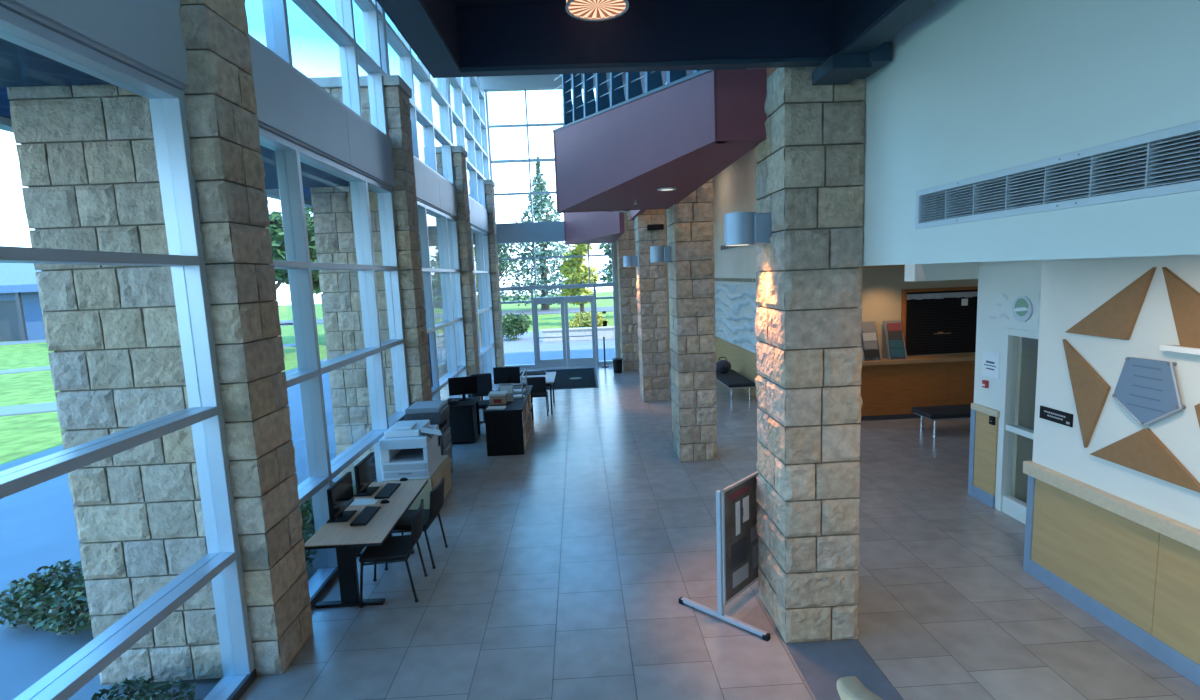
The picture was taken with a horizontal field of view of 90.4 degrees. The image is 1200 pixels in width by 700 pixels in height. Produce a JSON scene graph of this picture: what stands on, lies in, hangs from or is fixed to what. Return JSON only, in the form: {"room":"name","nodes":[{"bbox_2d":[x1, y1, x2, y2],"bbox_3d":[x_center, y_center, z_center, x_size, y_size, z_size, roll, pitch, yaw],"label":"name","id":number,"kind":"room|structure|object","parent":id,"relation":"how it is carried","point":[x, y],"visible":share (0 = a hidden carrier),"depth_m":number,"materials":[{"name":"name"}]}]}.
{"room":"building lobby","nodes":[
{"label":"building lobby","id":0,"kind":"room"},
{"bbox_2d":[7,0,312,684],"bbox_3d":[-3.313,-0.407,4.545,1.471,5.940,0.660,-3,7,-2],"label":"stone pillar","id":1,"kind":"structure","parent":0,"point":[87,158],"depth_m":4.35,"materials":[{"name":"beige stone"}]},
{"bbox_2d":[0,0,488,232],"bbox_3d":[-2.954,-2.109,3.988,0.245,0.675,28.050,-3,7,-2],"label":"wall","id":2,"kind":"structure","parent":0,"point":[290,107],"depth_m":5.15,"materials":[{"name":"grey paint"}]},
{"bbox_2d":[0,6,254,699],"bbox_3d":[-2.783,0.697,1.899,0.200,4.370,5.000,-3,7,-2],"label":"window","id":3,"kind":"structure","parent":2,"relation":"in","point":[222,565],"depth_m":4.08,"materials":[{"name":"metal"}]},
{"bbox_2d":[248,0,388,137],"bbox_3d":[-3.185,-4.941,6.500,0.200,4.330,4.350,-3,7,-2],"label":"window","id":4,"kind":"structure","parent":2,"relation":"in","point":[374,60],"depth_m":7.46,"materials":[{"name":"metal"}]},
{"bbox_2d":[259,127,409,597],"bbox_3d":[-2.973,0.065,6.966,0.200,4.370,4.080,-3,7,-2],"label":"window","id":5,"kind":"structure","parent":2,"relation":"in","point":[289,155],"depth_m":6.25,"materials":[{"name":"metal"}]},
{"bbox_2d":[384,11,453,185],"bbox_3d":[-3.353,-5.498,10.962,0.200,4.330,4.650,-3,7,-2],"label":"window","id":6,"kind":"structure","parent":2,"relation":"in","point":[409,66],"depth_m":11.42,"materials":[{"name":"metal"}]},
{"bbox_2d":[417,201,467,400],"bbox_3d":[-3.146,-0.510,11.577,0.200,4.370,4.080,-3,7,-2],"label":"window","id":7,"kind":"structure","parent":2,"relation":"in","point":[453,322],"depth_m":12.40,"materials":[{"name":"metal"}]},
{"bbox_2d":[449,77,489,208],"bbox_3d":[-3.543,-6.132,16.044,0.200,4.330,5.600,-3,7,-2],"label":"window","id":8,"kind":"structure","parent":2,"relation":"in","point":[477,164],"depth_m":16.36,"materials":[{"name":"metal"}]},
{"bbox_2d":[471,226,495,381],"bbox_3d":[-3.319,-1.085,16.188,0.200,4.370,4.080,-3,7,-2],"label":"window","id":9,"kind":"structure","parent":2,"relation":"in","point":[488,349],"depth_m":17.24,"materials":[{"name":"metal"}]},
{"bbox_2d":[309,75,431,479],"bbox_3d":[-3.486,-0.982,9.155,1.470,5.940,0.660,-3,7,-2],"label":"stone pillar","id":10,"kind":"structure","parent":0,"point":[332,210],"depth_m":8.89,"materials":[{"name":"beige stone"}]},
{"bbox_2d":[419,146,480,400],"bbox_3d":[-3.659,-1.558,13.767,1.470,5.940,0.660,-3,7,-2],"label":"stone pillar","id":11,"kind":"structure","parent":0,"point":[459,154],"depth_m":13.51,"materials":[{"name":"stone"}]},
{"bbox_2d":[468,179,504,373],"bbox_3d":[-3.832,-2.133,18.378,1.470,5.940,0.660,-3,7,-2],"label":"stone pillar","id":12,"kind":"structure","parent":0,"point":[489,184],"depth_m":18.15,"materials":[{"name":"stone"}]},
{"bbox_2d":[496,221,564,243],"bbox_3d":[-1.509,-3.830,19.277,3.840,0.630,0.190,-3,7,-2],"label":"wall","id":13,"kind":"structure","parent":0,"point":[553,231],"depth_m":19.16,"materials":[{"name":"paint"}]},
{"bbox_2d":[564,211,624,244],"bbox_3d":[-0.282,-3.686,16.893,1.564,1.100,4.636,-3,7,-2],"label":"balcony","id":14,"kind":"object","parent":13,"relation":"attached to","point":[598,227],"visible":0.86,"depth_m":16.84,"materials":[{"name":"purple paint"}]},
{"bbox_2d":[478,73,609,91],"bbox_3d":[1.565,-8.615,18.775,10.900,0.550,0.250,-3,7,-2],"label":"wall end header","id":15,"kind":"structure","parent":0,"point":[520,82],"depth_m":18.54,"materials":[{"name":"paint"}]},
{"bbox_2d":[485,87,617,368],"bbox_3d":[-1.504,-3.814,19.304,3.850,8.850,0.140,-3,7,-2],"label":"window","id":16,"kind":"structure","parent":15,"relation":"in","point":[594,285],"depth_m":19.42,"materials":[{"name":"metal"}]},
{"bbox_2d":[534,300,566,367],"bbox_3d":[-1.634,-0.523,19.653,0.985,2.230,0.123,-3,7,-2],"label":"door","id":17,"kind":"structure","parent":16,"relation":"attached to","point":[548,363],"depth_m":19.70,"materials":[{"name":"metal"}]},
{"bbox_2d":[564,298,596,366],"bbox_3d":[-0.645,-0.568,19.684,0.975,2.230,0.123,-3,7,-2],"label":"door","id":18,"kind":"structure","parent":16,"relation":"attached to","point":[591,361],"depth_m":19.73,"materials":[{"name":"metal"}]},
{"bbox_2d":[454,0,654,5],"bbox_3d":[0.435,-1.949,0.393,2.850,0.190,7.230,-3,7,-2],"label":"ceiling","id":19,"kind":"structure","parent":0,"point":[457,2],"depth_m":3.85,"materials":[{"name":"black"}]},
{"bbox_2d":[565,0,628,20],"bbox_3d":[-0.020,-2.176,3.661,0.400,0.140,0.400,-3,7,-2],"label":"drum light","id":20,"kind":"object","parent":19,"relation":"attached to","point":[586,10],"visible":1,"depth_m":3.71,"materials":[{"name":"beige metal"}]},
{"bbox_2d":[617,211,638,370],"bbox_3d":[0.918,-1.821,18.611,0.702,4.874,0.779,-3,7,-2],"label":"stone pillar","id":21,"kind":"structure","parent":0,"point":[628,318],"depth_m":18.30,"materials":[{"name":"stone"}]},
{"bbox_2d":[608,87,670,361],"bbox_3d":[3.812,-4.058,19.503,6.780,8.850,0.200,-3,7,-2],"label":"wall","id":22,"kind":"structure","parent":0,"point":[615,242],"depth_m":19.59,"materials":[{"name":"beige paint"}]},
{"bbox_2d":[634,209,669,400],"bbox_3d":[1.220,-1.266,14.120,0.695,4.874,0.864,-3,7,-2],"label":"stone pillar","id":23,"kind":"structure","parent":0,"point":[651,286],"depth_m":13.79,"materials":[{"name":"stone"}]},
{"bbox_2d":[422,0,898,67],"bbox_3d":[0.446,-1.687,0.431,2.870,0.420,7.240,-3,7,-2],"label":"ceiling","id":24,"kind":"structure","parent":0,"point":[657,30],"depth_m":3.93,"materials":[{"name":"black paint"}]},
{"bbox_2d":[376,0,938,77],"bbox_3d":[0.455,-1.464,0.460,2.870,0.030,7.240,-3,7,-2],"label":"trim","id":25,"kind":"structure","parent":24,"relation":"attached to","point":[412,17],"depth_m":3.73,"materials":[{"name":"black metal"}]},
{"bbox_2d":[812,42,891,84],"bbox_3d":[1.696,-1.937,4.042,0.380,0.150,0.370,-3,7,-2],"label":"bracket","id":26,"kind":"object","parent":24,"relation":"attached to","point":[838,68],"visible":0.94,"depth_m":3.91,"materials":[{"name":"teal metal"}]},
{"bbox_2d":[666,178,717,461],"bbox_3d":[1.464,-0.700,9.558,0.674,4.874,0.865,-3,7,-2],"label":"stone pillar","id":27,"kind":"structure","parent":0,"point":[690,226],"depth_m":9.23,"materials":[{"name":"stone"}]},
{"bbox_2d":[552,68,766,212],"bbox_3d":[0.258,-3.068,6.945,1.825,2.324,4.933,-3,7,-2],"label":"balcony","id":28,"kind":"object","parent":27,"relation":"attached to","point":[680,134],"visible":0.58,"depth_m":6.20,"materials":[{"name":"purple paint"}]},
{"bbox_2d":[650,246,672,262],"bbox_3d":[0.974,-1.525,9.477,0.355,0.250,0.250,-3,7,-2],"label":"wall sconce","id":29,"kind":"object","parent":27,"relation":"attached to","point":[657,253],"visible":0.97,"depth_m":9.38,"materials":[{"name":"silver metal"}]},
{"bbox_2d":[239,362,1199,699],"bbox_3d":[4.487,2.239,5.364,14.900,0.150,29.750,-3,7,-2],"label":"floor","id":30,"kind":"structure","parent":0,"point":[563,572],"depth_m":5.57,"materials":[{"name":"tile"}]},
{"bbox_2d":[226,567,337,699],"bbox_3d":[-2.686,2.536,4.471,0.032,0.068,9.640,-3,7,-2],"label":"baseboard","id":31,"kind":"structure","parent":30,"relation":"on","point":[247,681],"depth_m":4.63,"materials":[{"name":"grey plastic"}]},
{"bbox_2d":[304,480,427,607],"bbox_3d":[-2.321,1.976,6.079,0.774,0.750,1.628,-3,7,-2],"label":"table","id":32,"kind":"object","parent":30,"relation":"on","point":[349,542],"visible":0.79,"depth_m":5.59,"materials":[{"name":"brown wood"}]},
{"bbox_2d":[327,472,356,522],"bbox_3d":[-2.533,1.451,5.814,0.200,0.375,0.520,-3,7,-2],"label":"desktop computer","id":33,"kind":"object","parent":32,"relation":"on","point":[340,495],"visible":1,"depth_m":5.76,"materials":[{"name":"black plastic"}]},
{"bbox_2d":[350,506,380,525],"bbox_3d":[-2.286,1.615,5.824,0.150,0.028,0.440,-3,7,-2],"label":"keyboard","id":34,"kind":"object","parent":32,"relation":"on","point":[368,512],"visible":1,"depth_m":5.79,"materials":[{"name":"black plastic"}]},
{"bbox_2d":[354,452,378,496],"bbox_3d":[-2.558,1.367,6.488,0.200,0.375,0.520,-3,7,-2],"label":"desktop computer","id":35,"kind":"object","parent":32,"relation":"on","point":[365,470],"visible":0.93,"depth_m":6.43,"materials":[{"name":"black plastic"}]},
{"bbox_2d":[359,499,427,607],"bbox_3d":[-2.010,1.957,5.818,0.596,0.832,0.526,-3,7,-6],"label":"chair","id":36,"kind":"object","parent":30,"relation":"on","point":[399,548],"visible":0.91,"depth_m":5.65,"materials":[{"name":"black fabric"}]},
{"bbox_2d":[384,477,447,569],"bbox_3d":[-1.995,1.871,6.490,0.596,0.832,0.526,-2,7,1],"label":"office chair","id":37,"kind":"object","parent":30,"relation":"on","point":[437,494],"visible":0.8,"depth_m":6.33,"materials":[{"name":"black metal"}]},
{"bbox_2d":[381,455,451,509],"bbox_3d":[-2.454,1.844,8.085,0.648,0.520,1.040,-3,7,-2],"label":"storage cabinet","id":38,"kind":"object","parent":30,"relation":"on","point":[444,469],"visible":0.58,"depth_m":7.75,"materials":[{"name":"brown wood"}]},
{"bbox_2d":[379,420,440,480],"bbox_3d":[-2.462,1.281,7.837,0.646,0.660,0.692,-3,7,-2],"label":"printer","id":39,"kind":"object","parent":38,"relation":"on","point":[407,452],"visible":0.95,"depth_m":7.54,"materials":[{"name":"grey plastic"}]},
{"bbox_2d":[383,463,426,470],"bbox_3d":[-2.466,1.481,7.534,0.540,0.080,0.022,-3,7,-2],"label":"paper tray","id":40,"kind":"object","parent":39,"relation":"on","point":[386,466],"depth_m":7.52,"materials":[{"name":"grey plastic"}]},
{"bbox_2d":[384,471,426,478],"bbox_3d":[-2.462,1.577,7.546,0.540,0.075,0.022,-3,7,-2],"label":"paper tray","id":41,"kind":"object","parent":39,"relation":"on","point":[387,474],"depth_m":7.54,"materials":[{"name":"grey plastic"}]},
{"bbox_2d":[390,448,423,461],"bbox_3d":[-2.450,1.360,7.803,0.420,0.020,0.540,-3,7,-2],"label":"tray","id":42,"kind":"object","parent":39,"relation":"on","point":[401,455],"depth_m":7.68,"materials":[{"name":"grey plastic"}]},
{"bbox_2d":[404,400,452,474],"bbox_3d":[-2.527,1.400,8.884,0.532,1.206,0.560,-3,7,-2],"label":"grey copier","id":43,"kind":"object","parent":30,"relation":"on","point":[437,412],"visible":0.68,"depth_m":8.65,"materials":[{"name":"grey plastic"}]},
{"bbox_2d":[449,397,480,442],"bbox_3d":[-2.613,1.338,11.288,0.620,0.735,0.750,-3,7,-2],"label":"cabinet","id":44,"kind":"object","parent":30,"relation":"on","point":[464,418],"visible":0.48,"depth_m":10.96,"materials":[{"name":"black wood"}]},
{"bbox_2d":[448,376,477,400],"bbox_3d":[-2.610,0.734,11.379,0.540,0.440,0.180,-5,8,-17],"label":"computer monitor","id":45,"kind":"object","parent":44,"relation":"on","point":[462,386],"visible":1,"depth_m":11.36,"materials":[{"name":"black plastic"}]},
{"bbox_2d":[468,373,491,423],"bbox_3d":[-2.392,1.044,12.244,0.609,1.060,0.600,-4,7,-16],"label":"swivel chair","id":46,"kind":"object","parent":30,"relation":"on","point":[484,381],"visible":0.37,"depth_m":12.40,"materials":[{"name":"black fabric"}]},
{"bbox_2d":[483,385,533,455],"bbox_3d":[-1.668,1.274,11.265,0.670,0.790,2.290,-3,7,-2],"label":"cabinet","id":47,"kind":"object","parent":30,"relation":"on","point":[504,428],"visible":0.84,"depth_m":10.16,"materials":[{"name":"black wood"}]},
{"bbox_2d":[493,367,520,387],"bbox_3d":[-1.881,0.564,12.041,0.540,0.440,0.180,-2,7,3],"label":"computer monitor","id":48,"kind":"object","parent":47,"relation":"on","point":[501,375],"visible":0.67,"depth_m":12.02,"materials":[{"name":"black plastic"}]},
{"bbox_2d":[513,372,555,414],"bbox_3d":[-1.600,0.999,13.603,1.180,0.745,1.350,-3,7,-2],"label":"folding table","id":49,"kind":"object","parent":30,"relation":"on","point":[551,375],"visible":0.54,"depth_m":13.32,"materials":[{"name":"white plastic"}]},
{"bbox_2d":[527,377,548,415],"bbox_3d":[-1.374,0.985,13.096,0.444,0.881,0.532,-3,7,-2],"label":"chair","id":50,"kind":"object","parent":30,"relation":"on","point":[539,383],"visible":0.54,"depth_m":12.81,"materials":[{"name":"black fabric"}]},
{"bbox_2d":[540,368,598,389],"bbox_3d":[-0.991,0.829,17.664,1.790,0.014,3.420,-3,7,-2],"label":"entrance mat","id":51,"kind":"object","parent":30,"relation":"on","point":[580,377],"visible":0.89,"depth_m":17.41,"materials":[{"name":"black carpet"}]},
{"bbox_2d":[679,471,770,641],"bbox_3d":[1.383,1.693,5.436,0.890,1.170,1.070,5,10,44],"label":"stand","id":52,"kind":"object","parent":30,"relation":"on","point":[736,504],"visible":0.63,"depth_m":5.18,"materials":[{"name":"grey metal"}]},
{"bbox_2d":[724,475,758,601],"bbox_3d":[1.394,1.624,5.413,0.012,0.980,0.970,5,10,44],"label":"poster","id":53,"kind":"object","parent":52,"relation":"attached to","point":[741,565],"depth_m":5.24,"materials":[{"name":"black paper"}]},
{"bbox_2d":[716,369,754,400],"bbox_3d":[3.200,0.845,14.546,0.620,0.420,2.000,-3,7,-2],"label":"bench","id":54,"kind":"object","parent":30,"relation":"on","point":[732,379],"visible":0.79,"depth_m":13.89,"materials":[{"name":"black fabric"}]},
{"bbox_2d":[786,640,902,699],"bbox_3d":[1.841,2.562,3.054,0.580,0.006,3.485,-3,7,-2],"label":"trim","id":55,"kind":"structure","parent":30,"relation":"on","point":[821,664],"depth_m":4.47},
{"bbox_2d":[836,676,882,699],"bbox_3d":[0.515,1.548,0.595,0.051,2.741,1.418,-2,7,1],"label":"handrail","id":56,"kind":"object","parent":30,"relation":"on","point":[849,687],"visible":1,"depth_m":1.14,"materials":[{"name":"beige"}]},
{"bbox_2d":[859,353,974,420],"bbox_3d":[5.800,0.740,11.539,3.650,1.170,0.410,-3,7,-2],"label":"reception counter","id":57,"kind":"object","parent":30,"relation":"on","point":[890,389],"depth_m":11.41,"materials":[{"name":"brown wood"}]},
{"bbox_2d":[860,321,881,360],"bbox_3d":[5.157,-0.171,11.406,0.340,0.720,0.300,-3,7,-2],"label":"stand","id":58,"kind":"object","parent":57,"relation":"on","point":[870,347],"visible":0.84,"depth_m":11.38,"materials":[{"name":"grey plastic"}]},
{"bbox_2d":[883,320,907,359],"bbox_3d":[5.657,-0.193,11.422,0.340,0.720,0.300,-3,7,-2],"label":"stand","id":59,"kind":"object","parent":57,"relation":"on","point":[894,338],"visible":1,"depth_m":11.40,"materials":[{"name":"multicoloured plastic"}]},
{"bbox_2d":[912,404,970,436],"bbox_3d":[6.283,1.235,10.454,1.350,0.420,0.600,-3,7,-2],"label":"bench","id":60,"kind":"object","parent":30,"relation":"on","point":[946,412],"visible":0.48,"depth_m":10.28,"materials":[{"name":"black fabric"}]},
{"bbox_2d":[712,148,758,353],"bbox_3d":[3.592,-2.063,15.559,0.150,5.900,8.100,-3,7,-2],"label":"wall","id":61,"kind":"structure","parent":0,"point":[734,186],"depth_m":15.34,"materials":[{"name":"beige paint"}]},
{"bbox_2d":[713,275,759,352],"bbox_3d":[3.523,-1.073,15.730,0.063,1.800,6.000,-3,7,-2],"label":"relief panel","id":62,"kind":"object","parent":61,"relation":"attached to","point":[735,295],"visible":0.62,"depth_m":15.39,"materials":[{"name":"beige paint"}]},
{"bbox_2d":[715,336,757,396],"bbox_3d":[3.603,0.370,15.858,0.030,1.000,8.090,-3,7,-2],"label":"trim","id":63,"kind":"structure","parent":61,"relation":"attached to","point":[742,361],"depth_m":15.38,"materials":[{"name":"brown wood"}]},
{"bbox_2d":[754,66,865,642],"bbox_3d":[1.679,0.094,4.879,0.667,4.454,0.811,-3,7,-2],"label":"stone pillar","id":64,"kind":"structure","parent":0,"point":[809,167],"depth_m":4.55,"materials":[{"name":"beige stone"}]},
{"bbox_2d":[724,212,771,245],"bbox_3d":[1.178,-0.971,4.784,0.355,0.250,0.250,-3,7,-2],"label":"wall sconce","id":65,"kind":"object","parent":64,"relation":"attached to","point":[740,228],"visible":0.98,"depth_m":4.68,"materials":[{"name":"silver metal"}]},
{"bbox_2d":[858,186,977,357],"bbox_3d":[5.618,-1.637,11.528,3.900,5.900,0.150,-3,7,-2],"label":"wall","id":66,"kind":"structure","parent":0,"point":[882,287],"depth_m":11.53,"materials":[{"name":"beige paint"}]},
{"bbox_2d":[901,286,977,354],"bbox_3d":[6.641,-0.562,11.585,1.570,1.290,0.080,-3,7,-2],"label":"window","id":67,"kind":"structure","parent":66,"relation":"in","point":[933,320],"depth_m":11.58,"materials":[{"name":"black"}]},
{"bbox_2d":[904,262,978,280],"bbox_3d":[5.769,-1.509,7.425,3.870,1.140,0.230,-3,7,-2],"label":"wall header","id":68,"kind":"structure","parent":0,"point":[965,270],"depth_m":7.32,"materials":[{"name":"white paint"}]},
{"bbox_2d":[974,260,1042,507],"bbox_3d":[4.570,0.515,6.453,0.730,2.990,2.110,-3,7,-2],"label":"wall","id":69,"kind":"structure","parent":0,"point":[1014,279],"depth_m":7.04,"materials":[{"name":"white paint"}]},
{"bbox_2d":[968,409,994,507],"bbox_3d":[4.747,1.327,7.395,0.030,1.130,0.465,-3,7,-2],"label":"trim","id":70,"kind":"structure","parent":69,"relation":"attached to","point":[983,496],"depth_m":7.54,"materials":[{"name":"grey rubber"}]},
{"bbox_2d":[973,411,998,495],"bbox_3d":[4.750,1.257,7.344,0.020,0.980,0.376,-3,7,-2],"label":"trim","id":71,"kind":"structure","parent":69,"relation":"attached to","point":[986,434],"depth_m":7.33,"materials":[{"name":"brown wood"}]},
{"bbox_2d":[982,351,999,378],"bbox_3d":[4.711,0.176,7.187,0.008,0.295,0.300,-3,7,-2],"label":"notice","id":72,"kind":"object","parent":69,"relation":"attached to","point":[990,361],"visible":1,"depth_m":7.18,"materials":[{"name":"white paper"}]},
{"bbox_2d":[996,328,1038,524],"bbox_3d":[4.916,0.909,6.369,0.320,2.200,1.400,-3,7,-2],"label":"door","id":73,"kind":"structure","parent":69,"relation":"in","point":[1020,347],"depth_m":6.93,"materials":[{"name":"white paint"}]},
{"bbox_2d":[1012,296,1032,321],"bbox_3d":[4.693,-0.456,6.629,0.024,0.290,0.290,-3,7,-2],"label":"round sign","id":74,"kind":"object","parent":69,"relation":"attached to","point":[1022,308],"depth_m":6.61,"materials":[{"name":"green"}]},
{"bbox_2d":[860,0,1199,265],"bbox_3d":[2.168,-2.941,-2.923,0.150,6.415,14.170,-3,7,-2],"label":"wall","id":75,"kind":"structure","parent":0,"point":[967,88],"depth_m":2.80,"materials":[{"name":"white paint"}]},
{"bbox_2d":[915,120,1199,228],"bbox_3d":[2.087,-0.662,2.028,0.124,0.233,3.398,-3,7,-2],"label":"air vent","id":76,"kind":"object","parent":75,"relation":"in","point":[1160,168],"visible":0.99,"depth_m":2.53,"materials":[{"name":"grey metal"}]},
{"bbox_2d":[1032,254,1199,529],"bbox_3d":[4.427,1.571,-1.862,0.180,2.990,14.990,-3,7,-2],"label":"wall","id":77,"kind":"structure","parent":0,"point":[1071,289],"depth_m":4.74,"materials":[{"name":"white paint"}]},
{"bbox_2d":[1023,475,1034,573],"bbox_3d":[4.085,1.651,5.661,0.032,0.975,0.075,-3,7,-2],"label":"trim","id":78,"kind":"structure","parent":77,"relation":"attached to","point":[1031,480],"depth_m":5.65,"materials":[{"name":"grey rubber"}]},
{"bbox_2d":[1039,405,1072,426],"bbox_3d":[4.055,0.588,5.303,0.016,0.115,0.360,-3,7,-2],"label":"room sign","id":79,"kind":"object","parent":77,"relation":"attached to","point":[1047,413],"visible":1,"depth_m":5.29,"materials":[{"name":"black plastic"}]},
{"bbox_2d":[1063,339,1110,447],"bbox_3d":[4.045,0.374,4.984,0.031,0.882,0.469,-3,7,-2],"label":"panel","id":80,"kind":"object","parent":77,"relation":"attached to","point":[1090,390],"visible":1,"depth_m":4.95,"materials":[{"name":"brown"}]},
{"bbox_2d":[1023,461,1199,550],"bbox_3d":[4.175,1.557,2.020,0.075,0.115,7.310,-3,7,-2],"label":"trim","id":81,"kind":"structure","parent":77,"relation":"attached to","point":[1183,533],"depth_m":4.64,"materials":[{"name":"brown wood"}]},
{"bbox_2d":[1066,267,1156,339],"bbox_3d":[4.019,-0.374,4.726,0.031,0.550,0.751,-3,7,-2],"label":"panel","id":82,"kind":"object","parent":77,"relation":"attached to","point":[1116,318],"visible":1,"depth_m":4.60,"materials":[{"name":"brown"}]},
{"bbox_2d":[1029,559,1199,686],"bbox_3d":[4.237,2.507,2.131,0.030,0.150,7.290,-3,7,-2],"label":"baseboard","id":83,"kind":"structure","parent":77,"relation":"attached to","point":[1163,652],"depth_m":4.71,"materials":[{"name":"grey rubber"}]},
{"bbox_2d":[1031,478,1199,664],"bbox_3d":[4.223,2.028,2.035,0.020,0.825,7.216,-3,7,-2],"label":"wall panel","id":84,"kind":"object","parent":77,"relation":"attached to","point":[1150,578],"depth_m":4.68,"materials":[{"name":"brown wood"}]},
{"bbox_2d":[1090,428,1199,492],"bbox_3d":[4.079,0.751,4.457,0.031,0.343,0.928,-3,7,-2],"label":"panel","id":85,"kind":"object","parent":77,"relation":"attached to","point":[1142,451],"visible":1,"depth_m":4.41,"materials":[{"name":"brown"}]},
{"bbox_2d":[1112,357,1185,426],"bbox_3d":[4.050,0.315,4.405,0.056,0.514,0.542,-3,7,-2],"label":"plaque","id":86,"kind":"object","parent":77,"relation":"attached to","point":[1147,389],"visible":1,"depth_m":4.38,"materials":[{"name":"blue"}]},
{"bbox_2d":[1159,344,1199,354],"bbox_3d":[4.041,0.035,3.817,0.090,0.045,0.860,-3,7,-2],"label":"wall bar","id":87,"kind":"object","parent":77,"relation":"attached to","point":[1172,348],"visible":1,"depth_m":4.10,"materials":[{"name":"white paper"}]},
{"bbox_2d":[1162,267,1199,347],"bbox_3d":[4.050,-0.273,3.916,0.031,0.550,0.751,-3,7,-2],"label":"panel","id":88,"kind":"object","parent":77,"relation":"attached to","point":[1184,300],"visible":1,"depth_m":4.11,"materials":[{"name":"brown"}]},
{"label":"outside","id":89,"kind":"structure","parent":0,"visible":0},
{"bbox_2d":[0,291,613,464],"bbox_3d":[-26.317,-0.611,39.274,130.000,0.230,140.000,-3,7,-2],"label":"lawn","id":90,"kind":"structure","parent":89,"point":[21,436],"depth_m":23.00,"materials":[{"name":"green plant"}]},
{"bbox_2d":[0,263,47,341],"bbox_3d":[-49.038,-4.085,48.048,23.500,6.320,10.050,-3,7,-2],"label":"building","id":91,"kind":"structure","parent":90,"relation":"on","point":[21,319],"depth_m":44.39,"materials":[{"name":"blue stone"}]},
{"bbox_2d":[265,211,320,357],"bbox_3d":[-14.236,-4.323,25.973,5.226,9.472,5.118,-4,7,-11],"label":"broadleaf tree","id":92,"kind":"object","parent":90,"relation":"on","point":[276,223],"visible":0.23,"depth_m":25.17,"materials":[{"name":"green plant"}]},
{"bbox_2d":[559,244,600,317],"bbox_3d":[-1.320,-4.346,38.158,2.778,5.410,3.113,-3,7,-2],"label":"broadleaf tree","id":93,"kind":"object","parent":90,"relation":"on","point":[574,269],"visible":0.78,"depth_m":37.55,"materials":[{"name":"green plant"}]},
{"bbox_2d":[597,243,612,289],"bbox_3d":[1.798,-5.389,42.484,3.245,6.139,4.072,3,9,35],"label":"broadleaf tree","id":94,"kind":"object","parent":90,"relation":"on","point":[606,246],"visible":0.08,"depth_m":41.52,"materials":[{"name":"green plant"}]},
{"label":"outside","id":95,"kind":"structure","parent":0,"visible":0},
{"bbox_2d":[0,402,56,416],"bbox_3d":[-20.822,2.081,15.210,20.116,0.070,1.600,-5,8,-19],"label":"path","id":96,"kind":"structure","parent":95,"point":[52,406],"depth_m":16.69,"materials":[{"name":"concrete"}]},
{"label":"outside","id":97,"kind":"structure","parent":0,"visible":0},
{"bbox_2d":[0,331,614,699],"bbox_3d":[0.268,1.717,11.317,22.900,0.140,46.000,-3,7,-2],"label":"paving","id":98,"kind":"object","parent":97,"point":[38,528],"visible":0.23,"depth_m":7.61,"materials":[{"name":"concrete"}]},
{"bbox_2d":[0,559,91,634],"bbox_3d":[-4.918,2.314,5.723,1.823,0.519,1.122,1,8,22],"label":"leafy shrub","id":99,"kind":"object","parent":98,"relation":"on","point":[52,598],"visible":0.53,"depth_m":5.45,"materials":[{"name":"green plant"}]},
{"bbox_2d":[91,675,199,699],"bbox_3d":[-3.221,2.552,4.045,0.966,0.354,0.977,-2,7,2],"label":"leafy shrub","id":100,"kind":"object","parent":98,"relation":"on","point":[151,691],"visible":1,"depth_m":4.29,"materials":[{"name":"green plant"}]},
{"bbox_2d":[300,481,355,535],"bbox_3d":[-3.708,1.994,7.566,1.011,0.635,1.592,-3,7,-2],"label":"leafy shrub","id":101,"kind":"object","parent":98,"relation":"on","point":[306,509],"visible":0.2,"depth_m":7.11,"materials":[{"name":"green plant"}]},
{"bbox_2d":[502,312,532,339],"bbox_3d":[-4.362,-1.196,29.832,2.036,1.409,1.560,-3,7,-2],"label":"leafy shrub","id":102,"kind":"object","parent":98,"relation":"on","point":[512,324],"visible":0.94,"depth_m":29.48,"materials":[{"name":"green plant"}]},
{"bbox_2d":[541,326,614,341],"bbox_3d":[-0.093,-0.800,28.486,5.400,0.580,0.400,-3,7,-2],"label":"wall","id":103,"kind":"structure","parent":98,"relation":"on","point":[607,332],"depth_m":28.30,"materials":[{"name":"stone"}]},
{"bbox_2d":[569,311,608,327],"bbox_3d":[-0.630,-1.290,29.566,2.233,1.396,1.603,-3,7,-2],"label":"leafy shrub","id":104,"kind":"object","parent":98,"relation":"on","point":[583,322],"visible":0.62,"depth_m":29.26,"materials":[{"name":"green plant"}]},
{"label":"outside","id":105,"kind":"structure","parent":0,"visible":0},
{"bbox_2d":[280,306,613,324],"bbox_3d":[-11.866,-3.140,53.619,100.000,0.070,7.000,-3,7,-2],"label":"path","id":106,"kind":"structure","parent":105,"point":[599,309],"depth_m":53.40,"materials":[{"name":"concrete"}]},
{"bbox_2d":[497,243,522,279],"bbox_3d":[-9.068,-6.814,51.120,5.783,7.691,4.566,1,8,24],"label":"broadleaf tree","id":107,"kind":"object","parent":106,"relation":"on","point":[503,264],"visible":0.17,"depth_m":50.90,"materials":[{"name":"green plant"}]},
{"bbox_2d":[500,156,596,309],"bbox_3d":[-5.365,-10.897,56.021,9.722,14.256,9.260,-3,7,-2],"label":"conifer tree","id":108,"kind":"object","parent":106,"relation":"on","point":[539,209],"visible":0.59,"depth_m":55.00,"materials":[{"name":"green plant"}]},
{"bbox_3d":[-2.664,1.012,-2.949,0.300,5.150,4.680,-3,7,-2],"label":"wall","id":109,"kind":"structure","parent":0,"visible":0},
{"bbox_2d":[0,116,311,207],"bbox_3d":[-4.862,-2.289,7.095,0.150,0.440,23.000,-3,7,-2],"label":"trim","id":110,"kind":"structure","parent":109,"relation":"attached to","point":[5,123],"depth_m":8.64,"materials":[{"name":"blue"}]},
{"bbox_2d":[0,38,433,216],"bbox_3d":[-3.979,-2.266,6.779,1.590,0.280,22.300,-3,7,-2],"label":"soffit","id":111,"kind":"structure","parent":109,"relation":"attached to","point":[20,66],"depth_m":3.94,"materials":[{"name":"blue"}]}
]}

